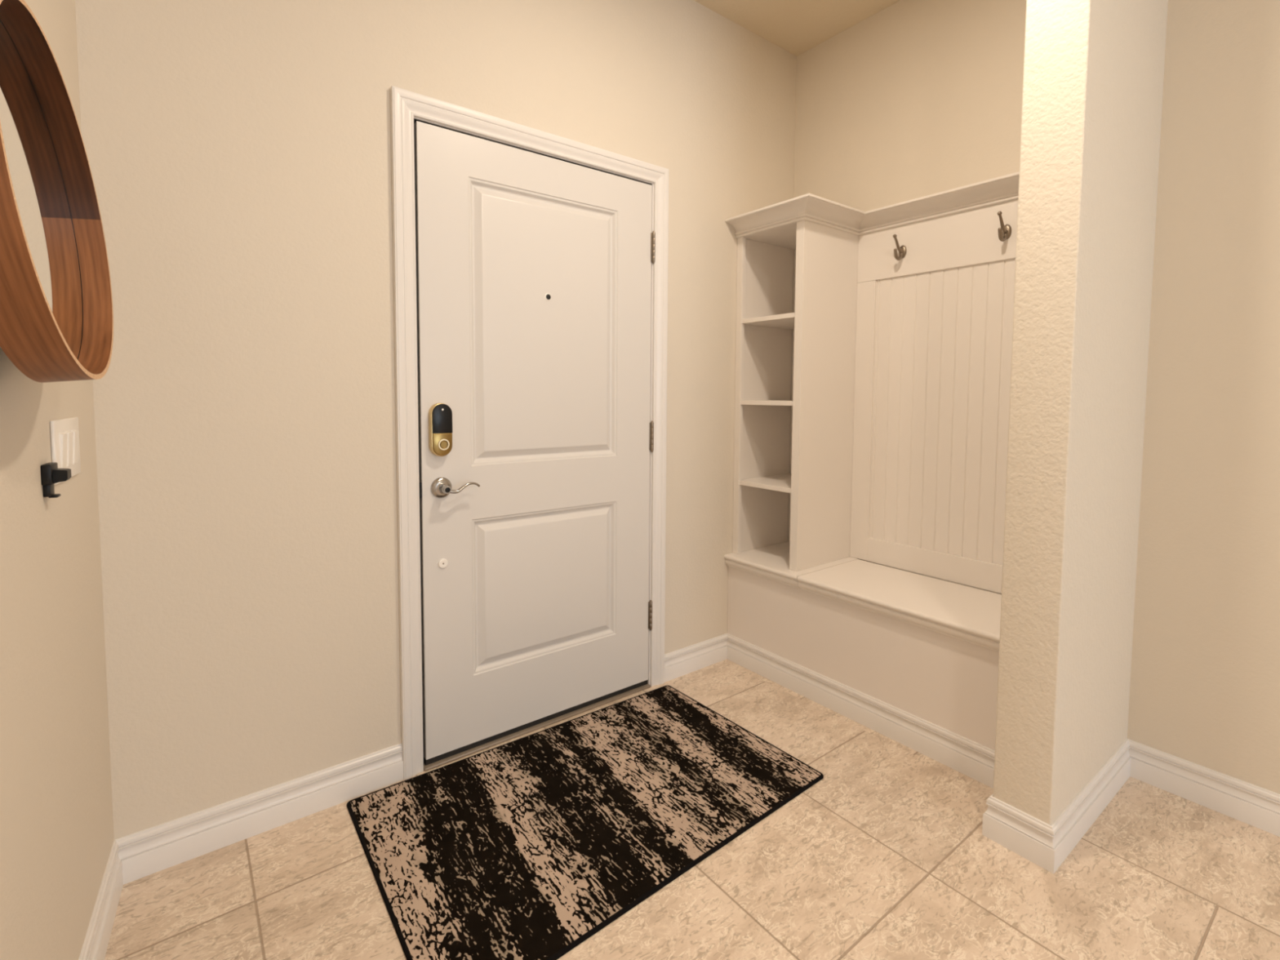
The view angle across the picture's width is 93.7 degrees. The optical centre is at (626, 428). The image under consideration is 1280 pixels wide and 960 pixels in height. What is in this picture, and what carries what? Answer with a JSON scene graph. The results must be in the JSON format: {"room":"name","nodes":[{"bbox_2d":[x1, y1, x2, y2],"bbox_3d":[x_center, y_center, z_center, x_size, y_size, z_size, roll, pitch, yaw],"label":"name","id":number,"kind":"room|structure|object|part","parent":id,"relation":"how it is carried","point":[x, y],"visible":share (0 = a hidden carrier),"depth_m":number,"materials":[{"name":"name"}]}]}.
{"room":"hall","nodes":[
{"label":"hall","id":0,"kind":"room"},
{"bbox_2d":[0,0,114,959],"bbox_3d":[0.439,-0.113,-1.400,0.140,2.812,6.532,-2,4,-32],"label":"wall","id":1,"kind":"structure","parent":0,"point":[57,837],"depth_m":1.05,"materials":[{"name":"beige paint"}]},
{"bbox_2d":[40,462,71,497],"bbox_3d":[-1.006,0.091,1.060,0.033,0.060,0.044,-2,4,-32],"label":"wall hook","id":2,"kind":"object","parent":1,"relation":"attached to","point":[51,474],"visible":1,"depth_m":1.05,"materials":[{"name":"black metal"}]},
{"bbox_3d":[-1.002,0.084,1.062,0.023,0.026,0.026,-2,4,-32],"label":"hook arm","id":3,"kind":"part","parent":2,"relation":"part of","materials":[{"name":"black metal"}]},
{"bbox_2d":[0,0,113,382],"bbox_3d":[-0.846,-0.326,0.862,0.109,0.519,0.516,-2,4,-31],"label":"wall mirror","id":4,"kind":"object","parent":1,"relation":"attached to","point":[56,310],"visible":1,"depth_m":0.90,"materials":[{"name":"walnut veneer"},{"name":"dark walnut veneer"},{"name":"glass"}]},
{"bbox_2d":[0,20,82,359],"bbox_3d":[-0.858,-0.324,0.855,0.056,0.501,0.502,-2,4,-31],"label":"mirror glass","id":5,"kind":"object","parent":4,"relation":"attached to","point":[41,138],"depth_m":0.89,"materials":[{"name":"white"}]},
{"bbox_3d":[-0.838,-0.236,0.872,0.090,0.338,0.516,-2,4,-31],"label":"hoop frame","id":6,"kind":"part","parent":4,"relation":"part of","materials":[{"name":"brown wood"}]},
{"bbox_3d":[-0.860,-0.472,0.850,0.080,0.227,0.502,-2,4,-31],"label":"hoop frame","id":7,"kind":"part","parent":4,"relation":"part of","materials":[{"name":"brown wood"}]},
{"bbox_2d":[49,417,80,484],"bbox_3d":[-1.091,0.040,1.172,0.011,0.117,0.188,-2,4,-32],"label":"light switch","id":8,"kind":"object","parent":1,"relation":"attached to","point":[64,433],"visible":0.93,"depth_m":1.16,"materials":[{"name":"white plastic"}]},
{"bbox_2d":[78,840,123,959],"bbox_3d":[0.494,1.232,-1.276,0.016,0.112,6.521,-2,4,-32],"label":"baseboard","id":9,"kind":"structure","parent":1,"relation":"attached to","point":[96,940],"depth_m":1.32,"materials":[{"name":"white paint"}]},
{"bbox_2d":[75,0,796,839],"bbox_3d":[-0.308,-0.325,2.183,2.953,2.812,0.140,-2,4,-37],"label":"wall","id":10,"kind":"structure","parent":0,"point":[238,152],"depth_m":1.66,"materials":[{"name":"beige paint"}]},
{"bbox_2d":[114,742,403,884],"bbox_3d":[-0.975,1.053,1.671,0.687,0.112,0.016,-2,4,-37],"label":"baseboard","id":11,"kind":"structure","parent":10,"relation":"attached to","point":[148,851],"depth_m":1.63,"materials":[{"name":"white paint"}]},
{"bbox_2d":[390,85,669,780],"bbox_3d":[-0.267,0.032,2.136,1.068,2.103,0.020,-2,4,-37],"label":"trim","id":12,"kind":"structure","parent":10,"relation":"attached to","point":[405,104],"depth_m":1.87,"materials":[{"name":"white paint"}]},
{"bbox_2d":[414,120,655,765],"bbox_3d":[-0.265,0.064,2.143,0.938,2.019,0.104,-2,4,-37],"label":"door","id":13,"kind":"structure","parent":10,"relation":"in","point":[534,270],"depth_m":2.09,"materials":[{"name":"white paint"}]},
{"bbox_3d":[-0.644,0.194,1.877,0.004,0.050,0.007,-2,4,-37],"label":"latch plate","id":14,"kind":"part","parent":13,"relation":"part of","materials":[{"name":"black metal"}]},
{"bbox_3d":[-0.586,0.190,1.908,0.067,0.067,0.017,-2,4,-37],"label":"handle","id":15,"kind":"part","parent":13,"relation":"part of","materials":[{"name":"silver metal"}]},
{"bbox_3d":[-0.577,0.051,1.885,0.063,0.072,0.005,-2,4,-37],"label":"plate","id":16,"kind":"part","parent":13,"relation":"part of","materials":[{"name":"gold metal"}]},
{"bbox_3d":[-0.519,0.189,1.910,0.115,0.032,0.021,-2,4,-37],"label":"lever","id":17,"kind":"part","parent":13,"relation":"part of","materials":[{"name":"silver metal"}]},
{"bbox_2d":[423,683,650,771],"bbox_3d":[-0.314,1.074,2.250,0.932,0.009,0.146,-2,4,-37],"label":"threshold","id":18,"kind":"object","parent":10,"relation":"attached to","point":[471,751],"depth_m":2.14,"materials":[{"name":"beige wood"}]},
{"bbox_2d":[664,633,727,682],"bbox_3d":[0.311,1.004,2.634,0.392,0.112,0.016,-2,4,-37],"label":"baseboard","id":19,"kind":"structure","parent":10,"relation":"attached to","point":[681,662],"depth_m":2.62,"materials":[{"name":"white paint"}]},
{"bbox_2d":[104,658,1279,959],"bbox_3d":[1.360,1.304,-0.620,3.743,0.100,6.780,-2,4,-37],"label":"floor","id":20,"kind":"structure","parent":0,"point":[887,855],"depth_m":1.47,"materials":[{"name":"tile"}]},
{"bbox_2d":[346,684,823,959],"bbox_3d":[-0.090,1.101,1.815,1.254,0.007,0.799,-2,4,-37],"label":"rug","id":21,"kind":"object","parent":20,"relation":"on","point":[528,847],"visible":1,"depth_m":1.68,"materials":[{"name":"black fabric"}]},
{"bbox_2d":[724,541,1001,751],"bbox_3d":[0.983,0.836,2.378,0.443,0.483,1.212,-2,4,-37],"label":"storage bench","id":22,"kind":"object","parent":20,"relation":"on","point":[925,647],"visible":0.77,"depth_m":2.19,"materials":[{"name":"white paint"}]},
{"bbox_3d":[0.576,0.620,2.569,0.022,0.036,0.397,-2,4,-37],"label":"nosing trim","id":23,"kind":"part","parent":22,"relation":"part of","materials":[{"name":"white paint"}]},
{"bbox_2d":[724,193,865,571],"bbox_3d":[0.744,-0.166,2.623,0.467,1.486,0.434,-2,4,-37],"label":"shelving unit","id":24,"kind":"object","parent":22,"relation":"on","point":[797,256],"visible":1,"depth_m":2.60,"materials":[{"name":"white paint"}]},
{"bbox_2d":[739,473,791,493],"bbox_3d":[0.746,0.246,2.701,0.375,0.019,0.321,-2,4,-37],"label":"shelf","id":25,"kind":"object","parent":24,"relation":"attached to","point":[775,482],"depth_m":2.69,"materials":[{"name":"white paint"}]},
{"bbox_2d":[740,400,792,405],"bbox_3d":[0.748,-0.114,2.680,0.375,0.019,0.321,-2,4,-37],"label":"shelf","id":26,"kind":"object","parent":24,"relation":"attached to","point":[743,402],"depth_m":2.59,"materials":[{"name":"white paint"}]},
{"bbox_3d":[0.656,-0.170,2.819,0.373,1.471,0.014,-2,4,-37],"label":"panel","id":27,"kind":"part","parent":24,"relation":"part of","materials":[{"name":"white paint"}]},
{"bbox_2d":[742,312,795,329],"bbox_3d":[0.749,-0.474,2.659,0.375,0.019,0.321,-2,4,-37],"label":"shelf","id":28,"kind":"object","parent":24,"relation":"attached to","point":[785,321],"depth_m":2.64,"materials":[{"name":"white paint"}]},
{"bbox_3d":[0.607,-0.863,2.528,0.018,0.054,0.286,-2,4,-37],"label":"rail","id":29,"kind":"part","parent":24,"relation":"part of","materials":[{"name":"white paint"}]},
{"bbox_3d":[0.762,-0.851,2.646,0.369,0.014,0.323,-2,4,-37],"label":"panel","id":30,"kind":"part","parent":24,"relation":"part of","materials":[{"name":"white paint"}]},
{"bbox_3d":[0.901,-0.142,2.795,0.008,1.421,0.324,-2,4,-37],"label":"panel","id":31,"kind":"part","parent":24,"relation":"part of","materials":[{"name":"white paint"}]},
{"bbox_3d":[0.743,-0.873,2.579,0.456,0.069,0.434,-2,4,-37],"label":"crown moulding","id":32,"kind":"part","parent":24,"relation":"part of","materials":[{"name":"white paint"}]},
{"bbox_3d":[0.860,-0.153,2.548,0.373,1.471,0.018,-2,4,-37],"label":"panel","id":33,"kind":"part","parent":24,"relation":"part of","materials":[{"name":"white paint"}]},
{"bbox_2d":[726,633,995,788],"bbox_3d":[0.821,1.028,2.268,0.016,0.112,1.214,-2,4,-37],"label":"baseboard","id":34,"kind":"structure","parent":22,"relation":"attached to","point":[969,757],"depth_m":2.17,"materials":[{"name":"white paint"}]},
{"bbox_3d":[0.940,0.650,2.084,0.022,0.036,0.814,-2,4,-37],"label":"nosing trim","id":35,"kind":"part","parent":22,"relation":"part of","materials":[{"name":"white paint"}]},
{"bbox_3d":[1.097,0.616,2.200,0.426,0.020,0.813,-2,4,-37],"label":"hinged seat","id":36,"kind":"part","parent":22,"relation":"part of","materials":[{"name":"white paint"}]},
{"bbox_2d":[693,0,900,56],"bbox_3d":[1.375,-1.602,-0.789,3.743,0.100,6.780,-2,4,-37],"label":"ceiling","id":37,"kind":"structure","parent":0,"point":[796,27],"depth_m":2.55,"materials":[{"name":"beige paint"}]},
{"bbox_2d":[794,0,1279,794],"bbox_3d":[2.809,-0.204,0.375,0.140,2.812,6.500,-2,4,-37],"label":"wall","id":38,"kind":"structure","parent":0,"point":[914,99],"depth_m":1.78,"materials":[{"name":"beige paint"}]},
{"bbox_2d":[849,171,1019,593],"bbox_3d":[1.236,-0.143,2.284,0.090,1.486,0.856,-2,4,-37],"label":"panel","id":39,"kind":"object","parent":38,"relation":"attached to","point":[935,322],"visible":0.64,"depth_m":2.36,"materials":[{"name":"white paint"}]},
{"bbox_2d":[893,234,906,260],"bbox_3d":[1.103,-0.731,2.429,0.074,0.099,0.032,-2,4,-37],"label":"coat hook","id":40,"kind":"object","parent":39,"relation":"attached to","point":[902,250],"visible":1,"depth_m":2.43,"materials":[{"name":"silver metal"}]},
{"bbox_3d":[1.126,-0.721,2.448,0.008,0.052,0.032,-2,4,-37],"label":"plate","id":41,"kind":"part","parent":40,"relation":"part of","materials":[{"name":"silver metal"}]},
{"bbox_3d":[1.218,0.541,2.408,0.012,0.104,0.532,-2,4,-37],"label":"rail","id":42,"kind":"part","parent":39,"relation":"part of","materials":[{"name":"white paint"}]},
{"bbox_3d":[1.270,-0.743,2.272,0.012,0.258,0.856,-2,4,-37],"label":"hook rail","id":43,"kind":"part","parent":39,"relation":"part of","materials":[{"name":"white paint"}]},
{"bbox_3d":[1.235,-0.850,2.239,0.078,0.069,0.856,-2,4,-37],"label":"crown moulding","id":44,"kind":"part","parent":39,"relation":"part of","materials":[{"name":"white paint"}]},
{"bbox_2d":[997,211,1011,241],"bbox_3d":[1.333,-0.712,2.123,0.074,0.099,0.032,-2,4,-37],"label":"coat hook","id":45,"kind":"object","parent":39,"relation":"attached to","point":[1005,231],"visible":1,"depth_m":2.12,"materials":[{"name":"silver metal"}]},
{"bbox_3d":[1.357,-0.702,2.141,0.008,0.052,0.032,-2,4,-37],"label":"plate","id":46,"kind":"part","parent":45,"relation":"part of","materials":[{"name":"silver metal"}]},
{"bbox_2d":[1128,738,1279,836],"bbox_3d":[3.145,1.179,-0.133,0.016,0.112,5.148,-2,4,-37],"label":"baseboard","id":47,"kind":"structure","parent":38,"relation":"attached to","point":[1257,806],"depth_m":1.77,"materials":[{"name":"white paint"}]},
{"bbox_2d":[992,0,1168,825],"bbox_3d":[1.312,-0.289,1.708,0.652,2.812,0.138,-2,4,-37],"label":"wall","id":48,"kind":"structure","parent":0,"point":[1093,77],"depth_m":1.56,"materials":[{"name":"beige paint"}]},
{"bbox_2d":[982,738,1130,874],"bbox_3d":[1.299,1.058,1.782,0.668,0.112,0.168,-2,4,-37],"label":"baseboard","id":49,"kind":"structure","parent":48,"relation":"attached to","point":[1046,846],"depth_m":1.61,"materials":[{"name":"white paint"}]}
]}

